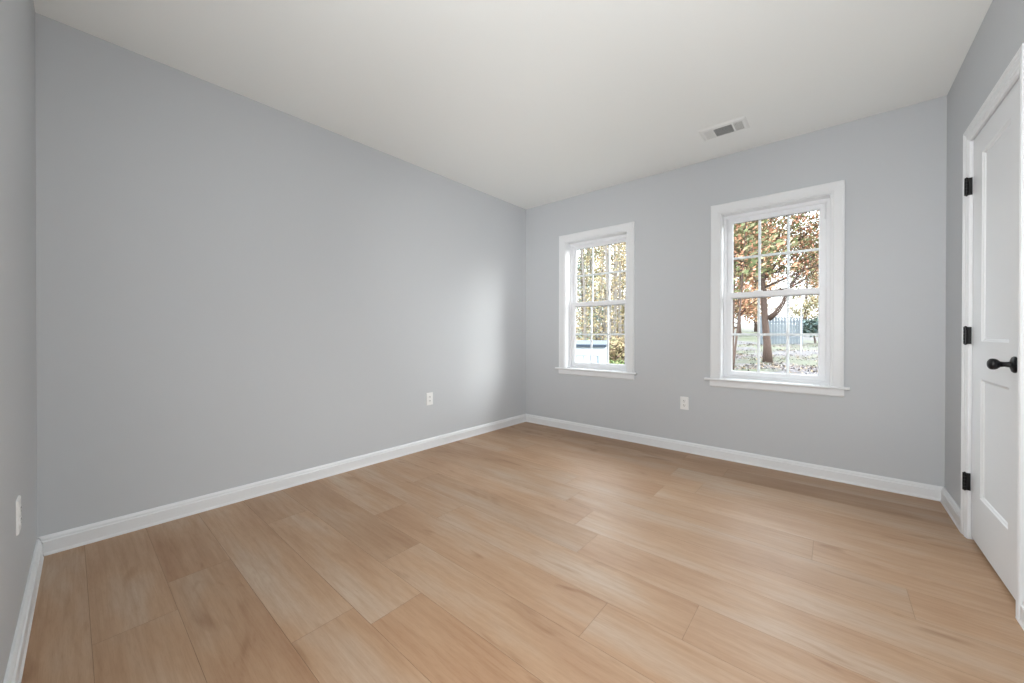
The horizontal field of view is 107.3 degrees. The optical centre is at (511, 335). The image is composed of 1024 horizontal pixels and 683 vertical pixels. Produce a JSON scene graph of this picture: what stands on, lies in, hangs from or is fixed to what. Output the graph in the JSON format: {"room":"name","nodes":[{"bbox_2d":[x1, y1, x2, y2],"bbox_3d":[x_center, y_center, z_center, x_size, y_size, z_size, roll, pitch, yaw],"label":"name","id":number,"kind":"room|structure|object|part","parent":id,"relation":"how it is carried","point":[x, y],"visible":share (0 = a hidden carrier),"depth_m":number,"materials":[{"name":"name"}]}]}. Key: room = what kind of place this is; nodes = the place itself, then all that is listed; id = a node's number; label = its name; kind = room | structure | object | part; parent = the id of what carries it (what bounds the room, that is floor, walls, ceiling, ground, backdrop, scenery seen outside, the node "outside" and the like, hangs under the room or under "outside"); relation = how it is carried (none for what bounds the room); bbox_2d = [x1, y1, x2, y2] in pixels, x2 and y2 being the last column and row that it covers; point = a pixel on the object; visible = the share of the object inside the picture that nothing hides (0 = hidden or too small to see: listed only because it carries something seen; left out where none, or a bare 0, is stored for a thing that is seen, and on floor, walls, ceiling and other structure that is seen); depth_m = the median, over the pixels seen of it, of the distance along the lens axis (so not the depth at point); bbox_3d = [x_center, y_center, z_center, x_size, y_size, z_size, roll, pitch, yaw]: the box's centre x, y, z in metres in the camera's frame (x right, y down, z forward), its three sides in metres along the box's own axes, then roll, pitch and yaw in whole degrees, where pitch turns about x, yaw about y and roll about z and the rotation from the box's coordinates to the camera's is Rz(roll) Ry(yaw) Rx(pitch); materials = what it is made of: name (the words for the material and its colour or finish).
{"room":"empty bedroom","nodes":[
{"label":"empty bedroom","id":0,"kind":"room"},
{"bbox_2d":[0,0,36,682],"bbox_3d":[-1.009,-0.230,0.604,3.627,2.610,0.120,0,0,41],"label":"wall","id":1,"kind":"structure","parent":0,"point":[18,351],"depth_m":1.27,"materials":[{"name":"grey paint"}]},
{"bbox_2d":[16,495,21,535],"bbox_3d":[-1.677,0.609,1.282,0.072,0.116,0.008,0,0,41],"label":"wall outlet","id":2,"kind":"object","parent":1,"relation":"attached to","point":[18,501],"visible":1,"depth_m":1.26,"materials":[{"name":"white plastic"}]},
{"bbox_2d":[3,539,43,682],"bbox_3d":[-1.441,1.016,1.084,2.153,0.092,0.022,0,0,41],"label":"baseboard","id":3,"kind":"structure","parent":1,"relation":"attached to","point":[16,662],"depth_m":1.31,"materials":[{"name":"white paint"}]},
{"bbox_2d":[35,12,525,536],"bbox_3d":[-1.991,-0.239,2.244,0.150,2.610,6.439,0,0,41],"label":"wall","id":4,"kind":"structure","parent":0,"point":[233,289],"depth_m":2.38,"materials":[{"name":"grey paint"}]},
{"bbox_2d":[37,414,525,555],"bbox_3d":[-1.046,1.008,3.215,0.022,0.092,3.740,0,0,41],"label":"baseboard","id":5,"kind":"structure","parent":4,"relation":"attached to","point":[68,539],"depth_m":2.38,"materials":[{"name":"white paint"}]},
{"bbox_2d":[426,392,432,404],"bbox_3d":[-0.772,0.592,3.540,0.008,0.116,0.072,0,0,41],"label":"wall outlet","id":6,"kind":"object","parent":4,"relation":"attached to","point":[429,396],"visible":1,"depth_m":3.54,"materials":[{"name":"white plastic"}]},
{"bbox_2d":[33,0,992,208],"bbox_3d":[-0.545,-1.612,1.140,4.026,0.150,6.639,0,0,40],"label":"ceiling","id":7,"kind":"structure","parent":0,"point":[525,104],"depth_m":2.15,"materials":[{"name":"white paint"}]},
{"bbox_2d":[698,116,749,140],"bbox_3d":[1.579,-1.538,2.809,0.306,0.006,0.192,0,0,40],"label":"ceiling vent","id":8,"kind":"object","parent":7,"relation":"in","point":[741,123],"visible":1,"depth_m":2.80,"materials":[{"name":"white metal"}]},
{"bbox_2d":[21,422,1023,682],"bbox_3d":[-0.560,1.163,1.162,3.896,0.200,6.639,0,0,40],"label":"floor","id":9,"kind":"structure","parent":0,"point":[525,552],"depth_m":1.62,"materials":[{"name":"brown wood"}]},
{"bbox_2d":[526,95,946,486],"bbox_3d":[1.523,-0.239,3.580,3.826,2.610,0.150,0,0,40],"label":"wall","id":10,"kind":"structure","parent":0,"point":[890,422],"depth_m":2.93,"materials":[{"name":"grey paint"}]},
{"bbox_2d":[555,222,636,379],"bbox_3d":[0.913,-0.349,4.074,0.955,1.569,0.186,0,0,40],"label":"window","id":11,"kind":"structure","parent":10,"relation":"in","point":[569,244],"depth_m":4.14,"materials":[{"name":"white paint"}]},
{"bbox_3d":[0.896,0.372,4.058,0.955,0.018,0.136,0,0,40],"label":"sill","id":12,"kind":"part","parent":11,"relation":"part of","materials":[{"name":"white paint"}]},
{"bbox_3d":[0.959,-0.344,4.117,0.712,1.412,0.062,0,0,40],"label":"frame","id":13,"kind":"part","parent":11,"relation":"part of","materials":[{"name":"white plastic"}]},
{"bbox_3d":[0.951,-0.019,4.110,0.668,0.719,0.026,0,0,40],"label":"sash","id":14,"kind":"part","parent":11,"relation":"part of","materials":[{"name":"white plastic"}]},
{"bbox_3d":[0.969,-0.679,4.128,0.668,0.697,0.026,0,0,40],"label":"sash","id":15,"kind":"part","parent":11,"relation":"part of","materials":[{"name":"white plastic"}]},
{"bbox_2d":[680,397,688,409],"bbox_3d":[1.572,0.614,3.436,0.072,0.116,0.008,0,0,40],"label":"wall outlet","id":16,"kind":"object","parent":10,"relation":"attached to","point":[684,401],"visible":1,"depth_m":3.43,"materials":[{"name":"white plastic"}]},
{"bbox_2d":[526,414,942,500],"bbox_3d":[1.465,1.010,3.520,3.426,0.092,0.022,0,0,40],"label":"baseboard","id":17,"kind":"structure","parent":10,"relation":"attached to","point":[916,489],"depth_m":3.03,"materials":[{"name":"white paint"}]},
{"bbox_2d":[704,180,849,396],"bbox_3d":[2.106,-0.343,3.060,0.952,1.569,0.186,0,0,40],"label":"window","id":18,"kind":"structure","parent":10,"relation":"in","point":[828,198],"depth_m":3.01,"materials":[{"name":"white paint"}]},
{"bbox_3d":[2.144,-0.013,3.096,0.665,0.719,0.026,0,0,40],"label":"sash","id":19,"kind":"part","parent":18,"relation":"part of","materials":[{"name":"white plastic"}]},
{"bbox_3d":[2.089,0.378,3.044,0.952,0.018,0.136,0,0,40],"label":"sill","id":20,"kind":"part","parent":18,"relation":"part of","materials":[{"name":"white paint"}]},
{"bbox_3d":[2.151,-0.338,3.103,0.709,1.412,0.062,0,0,40],"label":"frame","id":21,"kind":"part","parent":18,"relation":"part of","materials":[{"name":"white plastic"}]},
{"bbox_3d":[2.162,-0.673,3.113,0.665,0.697,0.026,0,0,40],"label":"sash","id":22,"kind":"part","parent":18,"relation":"part of","materials":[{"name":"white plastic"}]},
{"bbox_2d":[945,0,1023,507],"bbox_3d":[0.750,-0.225,-0.088,0.150,2.610,6.439,0,0,40],"label":"wall","id":23,"kind":"structure","parent":0,"point":[1000,35],"depth_m":2.16,"materials":[{"name":"grey paint"}]},
{"bbox_2d":[940,487,1023,629],"bbox_3d":[1.623,1.021,1.077,0.022,0.092,3.539,0,0,40],"label":"baseboard","id":24,"kind":"structure","parent":23,"relation":"attached to","point":[947,501],"depth_m":2.17,"materials":[{"name":"white paint"}]},
{"bbox_2d":[960,43,1023,619],"bbox_3d":[2.196,-0.010,1.681,0.198,2.149,0.833,0,0,40],"label":"door","id":25,"kind":"structure","parent":23,"relation":"in","point":[992,359],"depth_m":1.70,"materials":[{"name":"white paint"}]},
{"bbox_3d":[2.190,0.509,1.698,0.027,0.588,0.387,0,0,40],"label":"panel","id":26,"kind":"part","parent":25,"relation":"part of","materials":[{"name":"white paint"}]},
{"bbox_3d":[2.192,-0.437,1.694,0.027,0.930,0.387,0,0,40],"label":"panel","id":27,"kind":"part","parent":25,"relation":"part of","materials":[{"name":"white paint"}]},
{"bbox_3d":[1.981,0.115,1.526,0.072,0.066,0.066,0,0,40],"label":"knob","id":28,"kind":"part","parent":25,"relation":"part of","materials":[{"name":"black metal"}]},
{"label":"outside","id":29,"kind":"structure","parent":0,"visible":0},
{"bbox_2d":[576,324,817,374],"bbox_3d":[20.607,0.157,47.389,90.000,5.189,91.100,0,0,40],"label":"ground","id":30,"kind":"structure","parent":29,"point":[745,328],"depth_m":15.70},
{"bbox_2d":[576,250,600,332],"bbox_3d":[5.200,-6.037,28.090,3.413,12.666,3.559,0,0,5],"label":"tree","id":31,"kind":"object","parent":30,"relation":"on","point":[577,250],"visible":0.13,"depth_m":28.10,"materials":[{"name":"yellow plant"}]},
{"bbox_2d":[576,246,601,333],"bbox_3d":[6.398,-6.716,32.925,3.288,13.500,4.062,0,0,-5],"label":"tree","id":32,"kind":"object","parent":30,"relation":"on","point":[599,246],"visible":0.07,"depth_m":32.94,"materials":[{"name":"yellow plant"}]},
{"bbox_2d":[578,249,599,323],"bbox_3d":[7.932,-7.415,38.716,4.547,14.503,3.631,0,0,40],"label":"tree","id":33,"kind":"object","parent":30,"relation":"on","point":[598,249],"visible":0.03,"depth_m":38.68,"materials":[{"name":"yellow plant"}]},
{"bbox_2d":[577,248,604,339],"bbox_3d":[3.199,-3.095,16.368,1.608,9.119,1.773,0,0,-12],"label":"bare tree","id":34,"kind":"object","parent":30,"relation":"on","point":[582,254],"visible":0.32,"depth_m":16.12,"materials":[{"name":"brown plant"}]},
{"bbox_2d":[576,340,609,362],"bbox_3d":[1.562,1.259,9.934,1.882,2.291,1.010,0,0,19],"label":"garden shed","id":35,"kind":"object","parent":30,"relation":"on","point":[599,347],"visible":0.18,"depth_m":9.34,"materials":[{"name":"white"}]},
{"bbox_3d":[1.468,1.395,9.486,1.392,1.821,0.020,0,0,19],"label":"shed door","id":36,"kind":"part","parent":35,"relation":"part of","materials":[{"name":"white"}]},
{"bbox_2d":[589,246,603,323],"bbox_3d":[10.042,-7.531,43.368,3.554,14.318,4.752,0,0,-26],"label":"tree","id":37,"kind":"object","parent":30,"relation":"on","point":[602,246],"visible":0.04,"depth_m":43.26,"materials":[{"name":"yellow plant"}]},
{"bbox_2d":[576,246,621,339],"bbox_3d":[4.926,-5.210,24.055,3.979,11.455,3.135,0,0,-7],"label":"tree","id":38,"kind":"object","parent":30,"relation":"on","point":[589,250],"visible":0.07,"depth_m":24.00,"materials":[{"name":"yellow plant"}]},
{"bbox_2d":[576,249,622,339],"bbox_3d":[3.812,-4.972,19.868,3.803,11.553,3.734,0,0,40],"label":"tree","id":39,"kind":"object","parent":30,"relation":"on","point":[580,259],"visible":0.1,"depth_m":19.82,"materials":[{"name":"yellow plant"}]},
{"bbox_2d":[576,242,625,339],"bbox_3d":[4.241,-3.154,16.407,3.591,8.578,3.861,0,0,40],"label":"tree","id":40,"kind":"object","parent":30,"relation":"on","point":[604,312],"visible":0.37,"depth_m":16.41,"materials":[{"name":"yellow plant"}]},
{"bbox_2d":[597,245,611,337],"bbox_3d":[5.344,-4.875,21.602,1.804,11.057,1.570,0,0,-25],"label":"bare tree","id":41,"kind":"object","parent":30,"relation":"on","point":[602,259],"visible":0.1,"depth_m":21.80,"materials":[{"name":"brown plant"}]},
{"bbox_2d":[597,254,612,335],"bbox_3d":[5.442,-4.999,22.572,1.717,11.115,1.638,0,0,-6],"label":"bare tree","id":42,"kind":"object","parent":30,"relation":"on","point":[601,254],"visible":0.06,"depth_m":22.72,"materials":[{"name":"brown plant"}]},
{"bbox_2d":[591,243,625,339],"bbox_3d":[3.789,-3.015,14.966,1.420,9.152,1.627,0,0,40],"label":"bare tree","id":43,"kind":"object","parent":30,"relation":"on","point":[606,250],"visible":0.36,"depth_m":14.96,"materials":[{"name":"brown plant"}]},
{"bbox_2d":[597,243,625,328],"bbox_3d":[8.658,-6.687,32.156,3.697,13.404,4.228,0,0,40],"label":"tree","id":44,"kind":"object","parent":30,"relation":"on","point":[620,243],"visible":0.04,"depth_m":32.12,"materials":[{"name":"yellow plant"}]},
{"bbox_2d":[600,243,625,344],"bbox_3d":[6.205,-4.145,20.790,3.707,9.766,3.279,0,0,40],"label":"tree","id":45,"kind":"object","parent":30,"relation":"on","point":[624,253],"visible":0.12,"depth_m":20.54,"materials":[{"name":"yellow plant"}]},
{"bbox_2d":[602,247,623,338],"bbox_3d":[4.996,-4.248,18.686,1.550,10.170,1.457,0,0,-25],"label":"bare tree","id":46,"kind":"object","parent":30,"relation":"on","point":[615,266],"visible":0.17,"depth_m":18.39,"materials":[{"name":"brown plant"}]},
{"bbox_2d":[602,333,624,363],"bbox_3d":[3.688,0.916,13.634,2.080,2.093,2.087,0,0,40],"label":"thicket","id":47,"kind":"object","parent":30,"relation":"on","point":[617,350],"visible":0.35,"depth_m":13.46,"materials":[{"name":"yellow plant"}]},
{"bbox_2d":[601,247,625,330],"bbox_3d":[7.857,-5.840,26.391,4.025,12.276,3.560,0,0,40],"label":"tree","id":48,"kind":"object","parent":30,"relation":"on","point":[625,247],"visible":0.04,"depth_m":26.41,"materials":[{"name":"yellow plant"}]},
{"bbox_2d":[609,356,624,363],"bbox_3d":[3.043,1.341,11.087,1.279,1.524,1.253,0,0,40],"label":"bush","id":49,"kind":"object","parent":30,"relation":"on","point":[613,361],"visible":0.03,"depth_m":10.98,"materials":[{"name":"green plant"}]},
{"bbox_2d":[610,243,625,337],"bbox_3d":[5.521,-4.290,19.015,1.904,10.175,1.448,0,0,-6],"label":"bare tree","id":50,"kind":"object","parent":30,"relation":"on","point":[619,263],"visible":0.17,"depth_m":18.96,"materials":[{"name":"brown plant"}]},
{"bbox_2d":[611,242,625,317],"bbox_3d":[11.034,-7.480,38.028,3.740,14.500,3.833,0,0,40],"label":"tree","id":51,"kind":"object","parent":30,"relation":"on","point":[625,242],"visible":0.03,"depth_m":37.97,"materials":[{"name":"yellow plant"}]},
{"bbox_2d":[613,305,624,333],"bbox_3d":[6.846,-0.704,23.273,1.843,2.936,2.149,0,0,18],"label":"thicket","id":52,"kind":"object","parent":30,"relation":"on","point":[623,312],"visible":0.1,"depth_m":23.23,"materials":[{"name":"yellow plant"}]},
{"bbox_2d":[734,223,782,332],"bbox_3d":[18.483,-4.895,31.657,8.152,10.480,7.266,0,0,26],"label":"autumn tree","id":53,"kind":"object","parent":30,"relation":"on","point":[746,306],"visible":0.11,"depth_m":30.94,"materials":[{"name":"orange plant"}]},
{"bbox_2d":[734,232,792,331],"bbox_3d":[25.067,-5.936,38.887,6.656,11.207,7.739,0,0,0],"label":"autumn tree","id":54,"kind":"object","parent":30,"relation":"on","point":[754,319],"visible":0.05,"depth_m":38.80,"materials":[{"name":"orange plant"}]},
{"bbox_2d":[733,216,800,352],"bbox_3d":[7.313,-2.025,12.382,3.418,6.047,3.068,0,0,40],"label":"sapling","id":55,"kind":"object","parent":30,"relation":"on","point":[752,236],"visible":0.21,"depth_m":12.29,"materials":[{"name":"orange plant"}]},
{"bbox_2d":[733,219,818,369],"bbox_3d":[6.553,-1.480,10.487,3.144,5.114,2.625,0,0,40],"label":"sapling","id":56,"kind":"object","parent":30,"relation":"on","point":[795,241],"visible":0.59,"depth_m":10.26,"materials":[{"name":"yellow plant"}]},
{"bbox_2d":[734,210,818,362],"bbox_3d":[8.335,-3.297,12.850,7.523,8.537,7.102,0,0,-1],"label":"maple tree","id":57,"kind":"object","parent":30,"relation":"on","point":[767,350],"visible":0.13,"depth_m":12.31,"materials":[{"name":"orange plant"}]},
{"bbox_2d":[735,342,817,374],"bbox_3d":[9.121,0.686,15.862,9.343,0.968,16.103,0,0,40],"label":"fallen leaves","id":58,"kind":"object","parent":30,"relation":"on","point":[747,353],"visible":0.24,"depth_m":12.20,"materials":[{"name":"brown plant"}]},
{"bbox_2d":[760,315,802,344],"bbox_3d":[15.176,-0.295,21.303,2.020,1.720,0.160,0,0,40],"label":"fence","id":59,"kind":"object","parent":30,"relation":"on","point":[780,322],"visible":0.41,"depth_m":21.17,"materials":[{"name":"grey wood"}]},
{"bbox_2d":[774,232,818,320],"bbox_3d":[34.919,-6.590,44.382,7.254,12.087,8.628,0,0,5],"label":"autumn tree","id":60,"kind":"object","parent":30,"relation":"on","point":[806,305],"visible":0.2,"depth_m":43.93,"materials":[{"name":"grey plant"}]},
{"bbox_2d":[800,288,801,351],"bbox_3d":[12.195,-0.606,15.881,0.058,2.800,0.058,0,0,40],"label":"pole","id":61,"kind":"object","parent":30,"relation":"on","point":[801,288],"visible":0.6,"depth_m":15.86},
{"bbox_2d":[795,317,817,342],"bbox_3d":[16.973,-0.276,21.036,1.952,1.626,1.463,0,0,22],"label":"evergreen shrub","id":62,"kind":"object","parent":30,"relation":"on","point":[809,326],"visible":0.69,"depth_m":20.84,"materials":[{"name":"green plant"}]},
{"bbox_2d":[804,220,818,310],"bbox_3d":[27.869,-5.117,31.083,7.929,10.571,6.988,0,0,-25],"label":"autumn tree","id":63,"kind":"object","parent":30,"relation":"on","point":[817,284],"visible":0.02,"depth_m":32.85,"materials":[{"name":"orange plant"}]}
]}

